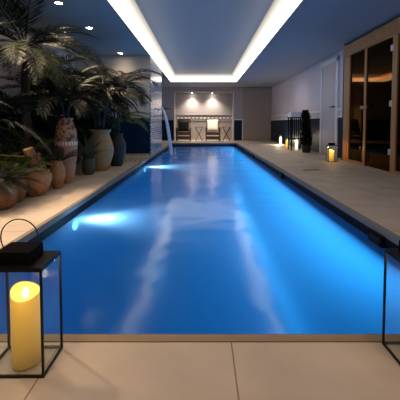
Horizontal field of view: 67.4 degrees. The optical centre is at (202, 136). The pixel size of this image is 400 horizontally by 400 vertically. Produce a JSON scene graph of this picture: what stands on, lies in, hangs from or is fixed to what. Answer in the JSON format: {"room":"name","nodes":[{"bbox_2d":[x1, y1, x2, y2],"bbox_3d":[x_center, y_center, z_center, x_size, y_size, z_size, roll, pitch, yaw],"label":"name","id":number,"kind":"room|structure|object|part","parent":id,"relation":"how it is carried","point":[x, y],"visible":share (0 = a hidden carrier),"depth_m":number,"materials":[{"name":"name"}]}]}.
{"room":"spa","nodes":[
{"label":"spa","id":0,"kind":"room"},
{"bbox_2d":[0,16,74,112],"bbox_3d":[-3.460,-0.767,6.673,0.120,2.650,18.600,0,3,0],"label":"wall","id":1,"kind":"structure","parent":0,"point":[12,92],"depth_m":5.41,"materials":[{"name":"paint"}]},
{"bbox_2d":[0,115,51,152],"bbox_3d":[-3.390,0.232,2.723,0.020,1.000,10.620,0,3,0],"label":"trim","id":2,"kind":"structure","parent":1,"relation":"attached to","point":[4,126],"depth_m":5.11,"materials":[{"name":"blue tile"}]},
{"bbox_2d":[75,56,149,117],"bbox_3d":[-2.410,-0.830,8.121,1.980,2.650,0.200,0,3,0],"label":"wall partition","id":3,"kind":"structure","parent":0,"point":[126,64],"depth_m":7.98,"materials":[{"name":"white paint"}]},
{"bbox_2d":[77,118,149,152],"bbox_3d":[-2.410,-0.026,8.046,1.980,0.950,0.020,0,3,0],"label":"trim","id":4,"kind":"structure","parent":3,"relation":"attached to","point":[138,139],"depth_m":8.04,"materials":[{"name":"blue tile"}]},
{"bbox_2d":[124,155,150,160],"bbox_3d":[-1.890,0.524,7.415,1.020,0.006,1.270,0,3,0],"label":"trim","id":5,"kind":"structure","parent":3,"relation":"attached to","point":[127,157],"depth_m":7.45,"materials":[{"name":"tile"}]},
{"bbox_2d":[125,153,149,154],"bbox_3d":[-2.410,0.474,8.063,1.980,0.050,0.030,0,3,0],"label":"trim","id":6,"kind":"structure","parent":3,"relation":"attached to","point":[125,153],"depth_m":8.05,"materials":[{"name":"tile"}]},
{"bbox_2d":[149,56,161,154],"bbox_3d":[-1.410,-0.873,9.093,0.020,2.650,2.155,0,3,0],"label":"pillar","id":7,"kind":"structure","parent":0,"point":[155,92],"depth_m":8.84,"materials":[{"name":"tile"}]},
{"bbox_3d":[-1.351,-0.836,9.422,0.130,0.129,0.140,0,2,0],"label":"spout","id":8,"kind":"object","parent":7,"relation":"attached to","visible":0},
{"bbox_2d":[161,108,172,154],"bbox_3d":[-1.125,-0.166,9.452,0.370,1.480,0.120,0,3,0],"label":"water jet","id":9,"kind":"object","parent":8,"relation":"attached to","point":[162,109],"visible":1,"depth_m":9.41,"materials":[{"name":"white"}]},
{"bbox_2d":[0,140,399,399],"bbox_3d":[0.600,0.617,6.733,8.000,0.120,18.600,0,3,0],"label":"floor","id":10,"kind":"structure","parent":0,"point":[81,370],"depth_m":1.08,"materials":[{"name":"beige tile"}]},
{"bbox_2d":[0,160,46,209],"bbox_3d":[-2.030,0.491,3.055,0.825,0.452,0.832,1,3,20],"label":"cycad","id":11,"kind":"object","parent":10,"relation":"on","point":[9,191],"visible":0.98,"depth_m":2.98,"materials":[{"name":"plant"}]},
{"bbox_2d":[0,184,19,209],"bbox_3d":[-2.020,0.609,3.009,0.314,0.220,0.314,0,2,0],"label":"pot","id":12,"kind":"object","parent":11,"relation":"on","point":[3,206],"depth_m":2.94,"materials":[{"name":"ceramic"}]},
{"bbox_2d":[0,157,52,202],"bbox_3d":[-1.997,0.461,3.318,0.588,0.490,0.688,2,3,42],"label":"potted fern","id":13,"kind":"object","parent":10,"relation":"on","point":[22,192],"visible":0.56,"depth_m":3.23,"materials":[{"name":"green plant"}]},
{"bbox_2d":[10,175,26,202],"bbox_3d":[-2.030,0.568,3.268,0.200,0.280,0.200,0,2,0],"label":"pot","id":14,"kind":"object","parent":13,"relation":"on","point":[22,192],"depth_m":3.24,"materials":[{"name":"brown ceramic"}]},
{"bbox_2d":[0,94,57,159],"bbox_3d":[-2.532,0.011,3.195,1.681,1.400,2.223,0,3,6],"label":"potted palm","id":15,"kind":"object","parent":10,"relation":"on","point":[3,103],"visible":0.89,"depth_m":3.57,"materials":[{"name":"green plant"}]},
{"bbox_2d":[0,219,62,377],"bbox_3d":[-0.635,0.545,1.060,0.207,0.518,0.139,0,3,0],"label":"lantern","id":16,"kind":"object","parent":10,"relation":"on","point":[15,256],"visible":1,"depth_m":1.03,"materials":[{"name":"black metal"}]},
{"bbox_3d":[-0.735,0.619,1.129,0.007,0.365,0.007,0,2,0],"label":"corner post","id":17,"kind":"part","parent":16,"relation":"part of","materials":[{"name":"black metal"}]},
{"bbox_3d":[-0.643,0.341,1.051,0.136,0.110,0.004,0,2,0],"label":"handle","id":18,"kind":"part","parent":16,"relation":"part of","materials":[{"name":"brown metal"}]},
{"bbox_2d":[10,281,40,370],"bbox_3d":[-0.627,0.662,1.065,0.094,0.272,0.094,0,3,0],"label":"pillar candle","id":19,"kind":"object","parent":16,"relation":"on","point":[24,295],"visible":0.95,"depth_m":1.03,"materials":[{"name":"yellow wax"}]},
{"bbox_3d":[-0.635,0.439,1.055,0.207,0.007,0.139,0,2,0],"label":"edge frame","id":20,"kind":"part","parent":16,"relation":"part of","materials":[{"name":"black metal"}]},
{"bbox_3d":[-0.635,0.800,1.071,0.207,0.007,0.139,0,2,0],"label":"edge frame","id":21,"kind":"part","parent":16,"relation":"part of","materials":[{"name":"black metal"}]},
{"bbox_3d":[-0.535,0.625,0.997,0.007,0.365,0.007,0,2,0],"label":"corner post","id":22,"kind":"part","parent":16,"relation":"part of","materials":[{"name":"black metal"}]},
{"bbox_3d":[-0.535,0.619,1.129,0.007,0.365,0.007,0,2,0],"label":"corner post","id":23,"kind":"part","parent":16,"relation":"part of","materials":[{"name":"black metal"}]},
{"bbox_2d":[0,137,68,196],"bbox_3d":[-2.077,0.354,3.636,0.846,0.676,0.890,0,3,0],"label":"potted plant","id":24,"kind":"object","parent":10,"relation":"on","point":[46,178],"visible":0.74,"depth_m":3.48,"materials":[{"name":"orange ceramic"}]},
{"bbox_2d":[24,168,51,196],"bbox_3d":[-2.000,0.545,3.567,0.374,0.300,0.374,0,2,0],"label":"pot","id":25,"kind":"object","parent":24,"relation":"on","point":[46,178],"depth_m":3.46,"materials":[{"name":"orange ceramic"}]},
{"bbox_2d":[0,90,79,178],"bbox_3d":[-2.776,-0.036,4.460,1.700,1.383,2.118,1,3,27],"label":"potted palm","id":26,"kind":"object","parent":10,"relation":"on","point":[35,119],"visible":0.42,"depth_m":4.33,"materials":[{"name":"green plant"}]},
{"bbox_2d":[0,150,20,178],"bbox_3d":[-2.850,0.430,4.473,0.399,0.450,0.399,1,3,27],"label":"pot","id":27,"kind":"object","parent":26,"relation":"on","point":[0,150],"depth_m":4.32,"materials":[{"name":"ceramic"}]},
{"bbox_2d":[0,0,106,166],"bbox_3d":[-2.299,-0.588,4.182,2.122,2.510,2.238,0,3,0],"label":"palm tree","id":28,"kind":"object","parent":10,"relation":"on","point":[26,48],"visible":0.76,"depth_m":4.01,"materials":[{"name":"green plant"}]},
{"bbox_2d":[0,50,110,167],"bbox_3d":[-2.497,-0.349,5.140,1.949,1.948,1.769,1,3,18],"label":"potted palm","id":29,"kind":"object","parent":10,"relation":"on","point":[36,83],"visible":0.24,"depth_m":4.83,"materials":[{"name":"green plant"}]},
{"bbox_2d":[40,146,54,167],"bbox_3d":[-2.600,0.402,5.122,0.399,0.450,0.399,1,3,18],"label":"pot","id":30,"kind":"object","parent":29,"relation":"on","point":[47,166],"depth_m":4.96,"materials":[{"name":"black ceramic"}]},
{"bbox_2d":[23,143,90,188],"bbox_3d":[-1.935,0.369,3.914,0.862,0.621,0.959,0,3,0],"label":"potted fern","id":31,"kind":"object","parent":10,"relation":"on","point":[58,172],"visible":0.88,"depth_m":3.89,"materials":[{"name":"brown ceramic"}]},
{"bbox_2d":[50,160,65,188],"bbox_3d":[-1.920,0.498,3.955,0.200,0.360,0.200,0,2,0],"label":"pot","id":32,"kind":"object","parent":31,"relation":"on","point":[58,172],"depth_m":3.89,"materials":[{"name":"orange ceramic"}]},
{"bbox_2d":[17,68,107,183],"bbox_3d":[-1.893,-0.128,4.235,1.281,1.586,1.321,-2,3,-36],"label":"potted palm","id":33,"kind":"object","parent":10,"relation":"on","point":[65,127],"visible":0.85,"depth_m":4.18,"materials":[{"name":"plant"}]},
{"bbox_2d":[55,118,77,183],"bbox_3d":[-1.950,0.198,4.283,0.299,0.930,0.299,-2,3,-36],"label":"pot","id":34,"kind":"object","parent":33,"relation":"on","point":[65,127],"depth_m":4.18,"materials":[{"name":"ceramic"}]},
{"bbox_2d":[21,92,113,149],"bbox_3d":[-2.554,-0.135,5.822,1.703,1.463,2.044,-1,3,-13],"label":"potted palm","id":35,"kind":"object","parent":10,"relation":"on","point":[88,111],"visible":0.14,"depth_m":5.54,"materials":[{"name":"green plant"}]},
{"bbox_2d":[34,68,115,163],"bbox_3d":[-2.702,-0.482,6.357,1.887,2.108,1.695,-2,3,-35],"label":"potted palm","id":36,"kind":"object","parent":10,"relation":"on","point":[68,72],"visible":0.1,"depth_m":6.21,"materials":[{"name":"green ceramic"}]},
{"bbox_2d":[76,144,81,163],"bbox_3d":[-2.750,0.350,6.321,0.399,0.450,0.399,-2,3,-32],"label":"pot","id":37,"kind":"object","parent":36,"relation":"on","point":[78,157],"depth_m":6.27,"materials":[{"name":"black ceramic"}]},
{"bbox_2d":[0,145,168,248],"bbox_3d":[-1.360,0.564,7.117,0.040,0.053,11.828,0,3,0],"label":"trim","id":38,"kind":"structure","parent":10,"relation":"on","point":[31,233],"depth_m":3.06,"materials":[{"name":"stone"}]},
{"bbox_2d":[34,72,149,170],"bbox_3d":[-1.925,-0.294,5.417,2.045,1.814,2.025,-1,3,-23],"label":"potted palm","id":39,"kind":"object","parent":10,"relation":"on","point":[103,159],"visible":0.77,"depth_m":5.29,"materials":[{"name":"green plant"}]},
{"bbox_3d":[-1.853,-0.393,5.312,0.023,0.703,0.157,0,3,-8],"label":"stem","id":40,"kind":"part","parent":39,"relation":"part of","materials":[{"name":"plant"}]},
{"bbox_2d":[89,129,113,170],"bbox_3d":[-1.870,0.242,5.466,0.473,0.740,0.473,-1,3,-23],"label":"pot","id":41,"kind":"object","parent":39,"relation":"attached to","point":[103,159],"depth_m":5.31,"materials":[{"name":"beige ceramic"}]},
{"bbox_3d":[-1.764,-0.364,5.399,0.131,0.638,0.023,1,3,22],"label":"stem","id":42,"kind":"part","parent":39,"relation":"part of","materials":[{"name":"green plant"}]},
{"bbox_2d":[57,109,129,157],"bbox_3d":[-2.638,-0.156,6.716,1.830,1.426,1.971,2,3,37],"label":"potted palm","id":43,"kind":"object","parent":10,"relation":"on","point":[91,122],"visible":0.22,"depth_m":6.56,"materials":[{"name":"green plant"}]},
{"bbox_2d":[77,132,115,174],"bbox_3d":[-1.902,0.275,5.017,0.909,0.714,1.002,-2,3,-34],"label":"agave","id":44,"kind":"object","parent":10,"relation":"on","point":[88,164],"visible":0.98,"depth_m":4.93,"materials":[{"name":"plant"}]},
{"bbox_2d":[82,157,94,174],"bbox_3d":[-1.910,0.492,5.006,0.211,0.280,0.211,0,2,0],"label":"pot","id":45,"kind":"object","parent":44,"relation":"on","point":[88,164],"depth_m":4.92,"materials":[{"name":"ceramic"}]},
{"bbox_2d":[80,66,166,165],"bbox_3d":[-1.675,-0.392,5.985,1.901,1.961,1.896,1,3,16],"label":"potted palm","id":46,"kind":"object","parent":10,"relation":"on","point":[119,145],"visible":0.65,"depth_m":5.91,"materials":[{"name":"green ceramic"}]},
{"bbox_2d":[109,133,125,165],"bbox_3d":[-1.740,0.257,6.037,0.379,0.660,0.379,1,3,15],"label":"pot","id":47,"kind":"object","parent":46,"relation":"attached to","point":[119,145],"depth_m":5.91,"materials":[{"name":"black ceramic"}]},
{"bbox_2d":[105,111,152,132],"bbox_3d":[-1.928,-0.034,7.168,1.585,1.142,1.064,0,3,0],"label":"potted palm","id":48,"kind":"object","parent":10,"relation":"on","point":[135,112],"visible":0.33,"depth_m":7.06,"materials":[{"name":"green plant"}]},
{"bbox_2d":[176,119,190,140],"bbox_3d":[-0.950,-0.322,14.669,0.740,1.064,0.758,0,3,0],"label":"armchair","id":49,"kind":"object","parent":10,"relation":"on","point":[189,131],"visible":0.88,"depth_m":14.35,"materials":[{"name":"brown wood"}]},
{"bbox_2d":[178,120,188,130],"bbox_3d":[-0.950,-0.524,14.761,0.540,0.543,0.205,0,3,0],"label":"cushion","id":50,"kind":"object","parent":49,"relation":"on","point":[182,125],"visible":1,"depth_m":14.71,"materials":[{"name":"fabric"}]},
{"bbox_3d":[-0.950,-0.026,14.357,0.620,0.340,0.030,0,2,0],"label":"panel","id":51,"kind":"part","parent":49,"relation":"part of","materials":[{"name":"brown wood"}]},
{"bbox_3d":[-0.950,-0.542,14.940,0.660,0.648,0.197,0,2,0],"label":"backrest","id":52,"kind":"part","parent":49,"relation":"part of","materials":[{"name":"black fabric"}]},
{"bbox_2d":[0,334,399,341],"bbox_3d":[0.050,0.822,1.189,2.860,0.053,0.040,0,3,0],"label":"trim","id":53,"kind":"structure","parent":10,"relation":"on","point":[3,337],"depth_m":1.19,"materials":[{"name":"beige stone"}]},
{"bbox_2d":[172,143,235,143],"bbox_3d":[0.050,0.305,13.046,2.860,0.053,0.040,0,3,0],"label":"trim","id":54,"kind":"structure","parent":10,"relation":"on","point":[172,143],"depth_m":13.03,"materials":[{"name":"stone"}]},
{"bbox_2d":[206,119,219,140],"bbox_3d":[0.480,-0.322,14.669,0.740,1.064,0.758,0,3,0],"label":"armchair","id":55,"kind":"object","parent":10,"relation":"on","point":[218,131],"visible":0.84,"depth_m":14.35,"materials":[{"name":"brown wood"}]},
{"bbox_2d":[207,120,217,130],"bbox_3d":[0.480,-0.544,14.750,0.560,0.582,0.228,0,3,0],"label":"pillow","id":56,"kind":"object","parent":55,"relation":"on","point":[212,125],"visible":1,"depth_m":14.68,"materials":[{"name":"white fabric"}]},
{"bbox_3d":[0.480,-0.542,14.940,0.660,0.648,0.197,0,2,0],"label":"backrest","id":57,"kind":"part","parent":55,"relation":"part of","materials":[{"name":"white fabric"}]},
{"bbox_3d":[0.480,-0.026,14.357,0.620,0.340,0.030,0,2,0],"label":"panel","id":58,"kind":"part","parent":55,"relation":"part of","materials":[{"name":"brown wood"}]},
{"bbox_2d":[223,127,230,140],"bbox_3d":[1.170,-0.141,14.957,0.400,0.692,0.357,0,3,0],"label":"folding table","id":59,"kind":"object","parent":10,"relation":"on","point":[223,127],"visible":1,"depth_m":14.80,"materials":[{"name":"brown wood"}]},
{"bbox_2d":[287,117,300,150],"bbox_3d":[2.960,-0.092,9.555,0.460,1.050,0.400,0,3,0],"label":"table","id":60,"kind":"object","parent":10,"relation":"on","point":[291,118],"visible":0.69,"depth_m":9.70,"materials":[{"name":"black metal"}]},
{"bbox_3d":[2.770,-0.084,9.726,0.032,1.020,0.032,0,2,0],"label":"leg","id":61,"kind":"part","parent":60,"relation":"part of","materials":[{"name":"black metal"}]},
{"bbox_3d":[2.770,-0.070,9.386,0.032,1.020,0.032,0,2,0],"label":"leg","id":62,"kind":"part","parent":60,"relation":"part of","materials":[{"name":"black metal"}]},
{"bbox_2d":[294,138,297,149],"bbox_3d":[2.980,0.208,9.568,0.120,0.446,0.120,0,3,0],"label":"candle jar","id":63,"kind":"object","parent":10,"relation":"on","point":[295,141],"visible":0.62,"depth_m":9.54,"materials":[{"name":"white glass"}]},
{"bbox_2d":[299,110,313,152],"bbox_3d":[3.038,-0.172,8.800,0.466,1.276,0.458,0,3,0],"label":"plant","id":64,"kind":"object","parent":10,"relation":"on","point":[306,130],"visible":1,"depth_m":8.70,"materials":[{"name":"green plant"}]},
{"bbox_3d":[3.040,0.355,8.824,0.250,0.220,0.250,0,2,0],"label":"pot","id":65,"kind":"part","parent":64,"relation":"part of","materials":[{"name":"black ceramic"}]},
{"bbox_2d":[236,143,399,245],"bbox_3d":[1.460,0.564,7.117,0.040,0.053,11.828,0,3,0],"label":"trim","id":66,"kind":"structure","parent":10,"relation":"on","point":[383,231],"depth_m":3.08,"materials":[{"name":"stone"}]},
{"bbox_2d":[326,138,337,161],"bbox_3d":[2.880,0.299,6.699,0.207,0.518,0.139,0,3,0],"label":"lantern","id":67,"kind":"object","parent":10,"relation":"on","point":[329,144],"visible":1,"depth_m":6.64,"materials":[{"name":"black metal"}]},
{"bbox_2d":[329,149,333,161],"bbox_3d":[2.870,0.418,6.705,0.100,0.267,0.100,0,3,0],"label":"pillar candle","id":68,"kind":"object","parent":67,"relation":"on","point":[331,152],"visible":0.98,"depth_m":6.67,"materials":[{"name":"yellow wax"}]},
{"bbox_2d":[341,17,399,175],"bbox_3d":[3.725,-0.659,5.056,1.150,2.575,3.660,0,3,0],"label":"sauna","id":69,"kind":"object","parent":10,"relation":"on","point":[371,63],"visible":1,"depth_m":5.67,"materials":[{"name":"brown wood"}]},
{"bbox_3d":[3.250,-0.623,6.709,0.100,2.360,0.260,0,2,0],"label":"post","id":70,"kind":"part","parent":69,"relation":"part of","materials":[{"name":"brown wood"}]},
{"bbox_3d":[3.240,0.544,6.330,0.080,0.060,0.600,0,2,0],"label":"sill","id":71,"kind":"part","parent":69,"relation":"part of","materials":[{"name":"brown wood"}]},
{"bbox_3d":[3.234,-0.620,6.279,0.008,2.270,0.600,0,2,0],"label":"glass panel","id":72,"kind":"part","parent":69,"relation":"part of","materials":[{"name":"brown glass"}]},
{"bbox_3d":[3.240,-0.590,5.945,0.080,2.360,0.070,0,2,0],"label":"post","id":73,"kind":"part","parent":69,"relation":"part of","materials":[{"name":"brown wood"}]},
{"bbox_3d":[3.225,-1.725,5.010,0.110,0.050,3.560,0,2,0],"label":"head rail","id":74,"kind":"part","parent":69,"relation":"part of","materials":[{"name":"brown wood"}]},
{"bbox_3d":[3.226,-0.561,5.516,0.008,2.310,0.820,0,2,0],"label":"door","id":75,"kind":"part","parent":69,"relation":"part of","materials":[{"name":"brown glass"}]},
{"bbox_3d":[3.250,-0.550,5.036,0.100,2.360,0.130,0,2,0],"label":"post","id":76,"kind":"part","parent":69,"relation":"part of","materials":[{"name":"brown wood"}]},
{"bbox_3d":[3.234,-0.528,4.186,0.008,2.270,1.570,0,2,0],"label":"glass panel","id":77,"kind":"part","parent":69,"relation":"part of","materials":[{"name":"brown glass"}]},
{"bbox_2d":[382,240,399,364],"bbox_3d":[0.795,0.544,1.080,0.207,0.518,0.139,0,3,0],"label":"lantern","id":78,"kind":"object","parent":10,"relation":"on","point":[394,253],"visible":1,"depth_m":1.14,"materials":[{"name":"black metal"}]},
{"bbox_3d":[0.695,0.618,1.149,0.007,0.365,0.007,0,2,0],"label":"corner post","id":79,"kind":"part","parent":78,"relation":"part of","materials":[{"name":"black metal"}]},
{"bbox_3d":[0.795,0.799,1.091,0.207,0.007,0.139,0,2,0],"label":"edge frame","id":80,"kind":"part","parent":78,"relation":"part of","materials":[{"name":"black metal"}]},
{"bbox_3d":[0.795,0.439,1.075,0.207,0.007,0.139,0,2,0],"label":"edge frame","id":81,"kind":"part","parent":78,"relation":"part of","materials":[{"name":"black metal"}]},
{"bbox_2d":[0,0,399,86],"bbox_3d":[0.550,-2.295,6.706,8.300,0.400,18.800,0,3,0],"label":"ceiling","id":82,"kind":"structure","parent":0,"point":[194,36],"depth_m":6.21,"materials":[{"name":"paint"}]},
{"bbox_2d":[53,1,63,4],"bbox_3d":[-2.150,-1.990,4.467,0.150,0.011,0.150,0,3,0],"label":"recessed light","id":83,"kind":"object","parent":82,"relation":"in","point":[54,2],"visible":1,"depth_m":4.45,"materials":[{"name":"metal"}]},
{"bbox_2d":[108,0,301,81],"bbox_3d":[0.030,-2.250,6.758,2.848,0.294,12.500,0,3,0],"label":"light","id":84,"kind":"object","parent":82,"relation":"attached to","point":[279,11],"visible":1,"depth_m":6.73,"materials":[{"name":"white plastic"}]},
{"bbox_3d":[-1.282,-2.250,6.758,0.224,0.294,12.500,0,2,0],"label":"light panel","id":85,"kind":"part","parent":84,"relation":"part of","materials":[{"name":"white plastic"}]},
{"bbox_3d":[0.030,-2.518,12.899,2.848,0.294,0.194,0,2,0],"label":"light panel","id":86,"kind":"part","parent":84,"relation":"part of","materials":[{"name":"white plastic"}]},
{"bbox_3d":[1.337,-2.250,6.758,0.234,0.294,12.500,0,2,0],"label":"light panel","id":87,"kind":"part","parent":84,"relation":"part of","materials":[{"name":"white plastic"}]},
{"bbox_2d":[162,87,270,139],"bbox_3d":[0.000,-1.146,15.365,6.800,2.650,0.800,0,3,0],"label":"wall","id":88,"kind":"structure","parent":0,"point":[179,100],"depth_m":15.63,"materials":[{"name":"paint"}]},
{"bbox_2d":[162,120,173,140],"bbox_3d":[-2.435,-0.314,14.991,1.930,1.020,0.020,0,3,0],"label":"trim","id":89,"kind":"structure","parent":88,"relation":"attached to","point":[171,122],"depth_m":14.98,"materials":[{"name":"blue tile"}]},
{"bbox_2d":[176,116,231,118],"bbox_3d":[0.045,-0.994,15.664,2.950,0.120,0.015,0,3,0],"label":"trim","id":90,"kind":"structure","parent":88,"relation":"attached to","point":[177,117],"depth_m":15.66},
{"bbox_2d":[176,114,231,120],"bbox_3d":[0.045,-0.994,15.652,2.950,0.320,0.040,0,3,0],"label":"trim","id":91,"kind":"structure","parent":88,"relation":"attached to","point":[176,114],"depth_m":15.62,"materials":[{"name":"grey wood"}]},
{"bbox_2d":[234,120,241,140],"bbox_3d":[1.755,-0.314,14.991,0.390,1.020,0.020,0,3,0],"label":"trim","id":92,"kind":"structure","parent":88,"relation":"attached to","point":[237,123],"depth_m":14.98,"materials":[{"name":"blue tile"}]},
{"bbox_2d":[233,92,242,140],"bbox_3d":[1.745,-1.018,14.955,0.510,2.430,0.030,0,3,0],"label":"trim","id":93,"kind":"structure","parent":88,"relation":"attached to","point":[233,92],"depth_m":14.95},
{"bbox_2d":[244,89,269,139],"bbox_3d":[2.680,-1.098,14.939,1.280,2.570,0.054,0,3,0],"label":"door","id":94,"kind":"structure","parent":88,"relation":"in","point":[256,101],"depth_m":14.91,"materials":[{"name":"beige wood"}]},
{"bbox_2d":[243,88,270,140],"bbox_3d":[2.690,-1.113,14.936,1.380,2.620,0.060,0,3,0],"label":"trim","id":95,"kind":"structure","parent":88,"relation":"attached to","point":[243,88],"depth_m":14.89,"materials":[{"name":"beige wood"}]},
{"bbox_2d":[271,49,343,118],"bbox_3d":[3.460,-0.767,6.673,0.120,2.650,18.600,0,3,0],"label":"wall","id":96,"kind":"structure","parent":0,"point":[299,92],"depth_m":10.25,"materials":[{"name":"paint"}]},
{"bbox_2d":[271,118,319,152],"bbox_3d":[3.390,-0.166,11.814,0.020,1.000,6.380,0,3,0],"label":"trim","id":97,"kind":"structure","parent":96,"relation":"attached to","point":[279,128],"depth_m":11.59,"materials":[{"name":"blue tile"}]},
{"bbox_2d":[271,110,319,119],"bbox_3d":[3.377,-0.780,11.787,0.045,0.230,6.380,0,3,0],"label":"trim","id":98,"kind":"structure","parent":96,"relation":"attached to","point":[318,111],"depth_m":11.84,"materials":[{"name":"white wood"}]},
{"bbox_2d":[321,62,335,155],"bbox_3d":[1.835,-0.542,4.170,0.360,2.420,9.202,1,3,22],"label":"door","id":99,"kind":"structure","parent":96,"relation":"in","point":[329,71],"depth_m":8.04,"materials":[{"name":"paint"}]},
{"bbox_2d":[319,55,339,156],"bbox_3d":[3.375,-0.772,8.044,0.050,2.540,1.100,0,3,0],"label":"trim","id":100,"kind":"structure","parent":96,"relation":"attached to","point":[336,59],"depth_m":7.58,"materials":[{"name":"white wood"}]},
{"bbox_2d":[337,117,341,157],"bbox_3d":[3.390,0.034,7.253,0.020,1.000,0.550,0,3,0],"label":"trim","id":101,"kind":"structure","parent":96,"relation":"attached to","point":[339,148],"depth_m":7.43,"materials":[{"name":"blue tile"}]},
{"bbox_3d":[0.050,1.299,7.149,2.780,1.180,11.828,0,2,0],"label":"wall","id":102,"kind":"structure","parent":0,"visible":0},
{"bbox_2d":[0,146,399,333],"bbox_3d":[0.050,0.670,7.122,2.780,0.001,11.828,0,2,0],"label":"pool water","id":103,"kind":"object","parent":102,"relation":"in","point":[199,239],"visible":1,"depth_m":2.12,"materials":[{"name":"blue liquid"}]},
{"bbox_2d":[27,144,398,247],"bbox_3d":[0.050,0.650,7.121,2.780,0.120,11.828,0,3,0],"label":"tile band","id":104,"kind":"object","parent":102,"relation":"attached to","point":[43,235],"visible":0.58,"depth_m":3.50,"materials":[{"name":"black tile"}]},
{"bbox_2d":[368,229,385,247],"bbox_3d":[1.420,0.854,2.460,0.040,0.130,0.200,0,3,0],"label":"fitting","id":105,"kind":"object","parent":104,"relation":"attached to","point":[375,237],"visible":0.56,"depth_m":2.42,"materials":[{"name":"black metal"}]}
]}

